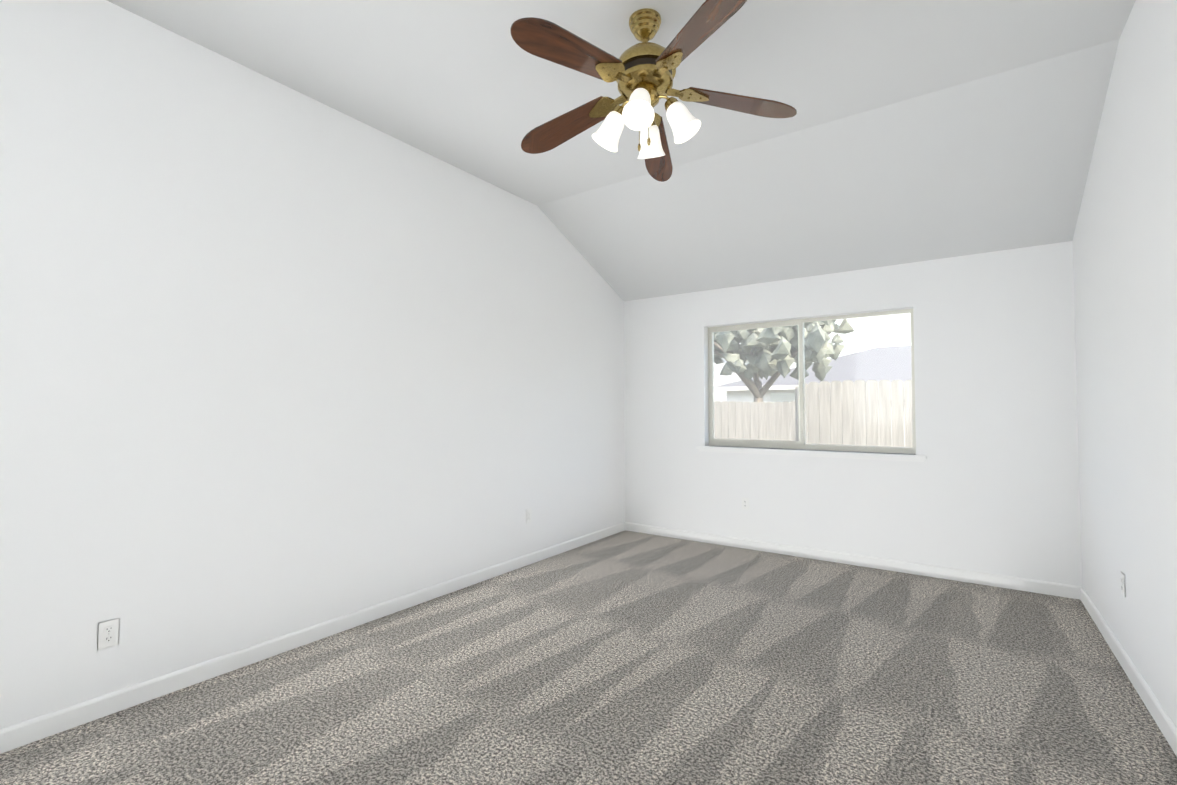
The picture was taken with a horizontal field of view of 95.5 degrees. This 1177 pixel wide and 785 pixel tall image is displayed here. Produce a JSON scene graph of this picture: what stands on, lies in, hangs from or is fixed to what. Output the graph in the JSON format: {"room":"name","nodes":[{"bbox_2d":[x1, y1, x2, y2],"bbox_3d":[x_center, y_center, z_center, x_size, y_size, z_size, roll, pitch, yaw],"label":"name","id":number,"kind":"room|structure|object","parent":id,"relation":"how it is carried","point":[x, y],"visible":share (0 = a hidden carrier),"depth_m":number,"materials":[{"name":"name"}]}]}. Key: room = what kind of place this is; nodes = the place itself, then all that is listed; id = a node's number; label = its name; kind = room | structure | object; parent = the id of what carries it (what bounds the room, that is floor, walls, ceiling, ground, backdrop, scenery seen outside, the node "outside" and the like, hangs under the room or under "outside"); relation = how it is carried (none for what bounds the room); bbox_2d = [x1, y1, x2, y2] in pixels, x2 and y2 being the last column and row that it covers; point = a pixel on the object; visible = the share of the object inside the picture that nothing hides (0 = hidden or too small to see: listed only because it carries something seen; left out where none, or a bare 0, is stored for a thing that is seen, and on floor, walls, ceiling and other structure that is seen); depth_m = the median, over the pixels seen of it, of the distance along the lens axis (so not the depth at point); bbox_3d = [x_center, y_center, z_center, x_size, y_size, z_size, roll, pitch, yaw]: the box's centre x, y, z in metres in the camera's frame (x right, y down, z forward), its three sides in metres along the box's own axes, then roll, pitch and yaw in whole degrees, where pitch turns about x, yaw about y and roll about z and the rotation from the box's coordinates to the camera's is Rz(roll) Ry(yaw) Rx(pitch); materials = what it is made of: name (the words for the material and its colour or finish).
{"room":"empty bedroom","nodes":[
{"label":"empty bedroom","id":0,"kind":"room"},
{"bbox_2d":[0,0,624,728],"bbox_3d":[-0.975,-0.235,3.929,0.160,3.280,4.818,-1,-2,35],"label":"wall","id":1,"kind":"structure","parent":0,"point":[276,358],"depth_m":2.69,"materials":[{"name":"white paint"}]},
{"bbox_2d":[97,618,119,649],"bbox_3d":[-2.022,1.018,2.251,0.008,0.114,0.070,-1,-2,35],"label":"electrical outlet","id":2,"kind":"object","parent":1,"relation":"attached to","point":[108,634],"visible":1,"depth_m":2.25,"materials":[{"name":"white plastic"}]},
{"bbox_2d":[0,522,624,753],"bbox_3d":[-0.950,1.358,3.764,0.013,0.085,4.658,-1,-2,35],"label":"baseboard","id":3,"kind":"structure","parent":1,"relation":"attached to","point":[40,727],"depth_m":2.65,"materials":[{"name":"white wood"}]},
{"bbox_2d":[526,508,531,522],"bbox_3d":[-0.494,1.021,4.428,0.008,0.114,0.070,-1,-2,35],"label":"electrical outlet","id":4,"kind":"object","parent":1,"relation":"attached to","point":[528,515],"visible":1,"depth_m":4.42,"materials":[{"name":"white plastic"}]},
{"bbox_2d":[0,530,1176,784],"bbox_3d":[0.019,1.396,2.018,3.923,0.100,6.718,-1,-2,35],"label":"floor","id":5,"kind":"structure","parent":0,"point":[628,658],"depth_m":2.39,"materials":[{"name":"carpet"}]},
{"bbox_2d":[107,0,1135,300],"bbox_3d":[-0.554,-1.583,2.514,5.323,1.136,6.718,-1,-2,35],"label":"ceiling","id":6,"kind":"structure","parent":0,"point":[917,130],"depth_m":3.07,"materials":[{"name":"white paint"}]},
{"bbox_2d":[510,0,796,181],"bbox_3d":[0.204,-1.370,2.408,1.285,0.608,1.321,-1,-2,35],"label":"ceiling fan","id":7,"kind":"object","parent":6,"relation":"hanging from","point":[642,74],"visible":1,"depth_m":2.32,"materials":[{"name":"brown wood"}]},
{"bbox_2d":[624,241,1081,586],"bbox_3d":[1.903,-0.210,4.753,3.603,3.280,0.160,-1,-2,35],"label":"wall","id":8,"kind":"structure","parent":0,"point":[997,469],"depth_m":4.15,"materials":[{"name":"white paint"}]},
{"bbox_2d":[742,497,748,509],"bbox_3d":[1.448,1.026,4.931,0.070,0.114,0.008,-1,-2,35],"label":"electrical outlet","id":9,"kind":"object","parent":8,"relation":"attached to","point":[745,503],"visible":1,"depth_m":4.93,"materials":[{"name":"white plastic"}]},
{"bbox_2d":[696,446,926,461],"bbox_3d":[1.859,0.530,4.699,1.890,0.052,0.142,-1,-2,35],"label":"window sill","id":10,"kind":"structure","parent":8,"relation":"attached to","point":[844,454],"depth_m":4.56,"materials":[{"name":"white"}]},
{"bbox_2d":[708,309,915,453],"bbox_3d":[1.911,-0.076,4.792,1.750,1.165,0.084,-1,-2,35],"label":"window","id":11,"kind":"structure","parent":8,"relation":"in","point":[770,443],"depth_m":4.78,"materials":[{"name":"clear glass"}]},
{"bbox_2d":[625,522,1080,598],"bbox_3d":[1.854,1.385,4.632,3.603,0.085,0.013,-1,-2,35],"label":"baseboard","id":12,"kind":"structure","parent":8,"relation":"attached to","point":[1040,587],"depth_m":4.29,"materials":[{"name":"white wood"}]},
{"bbox_2d":[1072,0,1176,727],"bbox_3d":[1.558,-0.327,0.990,0.160,3.280,6.718,-1,-2,35],"label":"wall","id":13,"kind":"structure","parent":0,"point":[1124,241],"depth_m":2.40,"materials":[{"name":"white paint"}]},
{"bbox_2d":[1121,571,1125,596],"bbox_3d":[2.647,0.950,2.647,0.008,0.114,0.070,-1,-2,35],"label":"electrical outlet","id":14,"kind":"object","parent":13,"relation":"attached to","point":[1123,590],"visible":1,"depth_m":2.63,"materials":[{"name":"white plastic"}]},
{"bbox_2d":[1080,587,1176,755],"bbox_3d":[1.488,1.271,0.990,0.013,0.085,6.398,-1,-2,35],"label":"baseboard","id":15,"kind":"structure","parent":13,"relation":"attached to","point":[1162,719],"depth_m":2.45,"materials":[{"name":"white wood"}]},
{"label":"outside","id":16,"kind":"structure","parent":0,"visible":0},
{"bbox_3d":[21.530,2.687,30.546,80.000,0.200,64.742,-1,-2,35],"label":"ground","id":17,"kind":"structure","parent":16,"visible":0},
{"bbox_2d":[714,358,748,401],"bbox_3d":[7.732,-0.972,45.819,12.800,8.070,14.800,-1,-2,35],"label":"house","id":18,"kind":"structure","parent":17,"relation":"on","point":[721,396],"depth_m":37.76,"materials":[{"name":"grey"}]},
{"bbox_2d":[714,319,853,439],"bbox_3d":[3.759,-0.691,12.001,3.946,5.407,4.055,-1,-2,35],"label":"tree","id":19,"kind":"object","parent":17,"relation":"on","point":[816,348],"depth_m":11.11,"materials":[{"name":"green plant"}]},
{"bbox_2d":[714,401,866,445],"bbox_3d":[1.617,1.088,11.251,7.726,1.792,0.146,-1,-2,35],"label":"fence","id":20,"kind":"object","parent":17,"relation":"on","point":[753,434],"depth_m":10.08,"materials":[{"name":"brown wood"}]},
{"bbox_2d":[714,346,911,437],"bbox_3d":[17.201,0.046,24.462,18.900,4.700,12.900,-1,-2,35],"label":"house","id":21,"kind":"structure","parent":17,"relation":"on","point":[839,367],"depth_m":23.64,"materials":[{"name":"grey"}]},
{"bbox_2d":[795,380,912,447],"bbox_3d":[5.114,0.812,6.113,5.261,2.022,0.146,-1,-2,35],"label":"fence","id":22,"kind":"object","parent":17,"relation":"on","point":[854,415],"depth_m":7.11,"materials":[{"name":"brown wood"}]}
]}

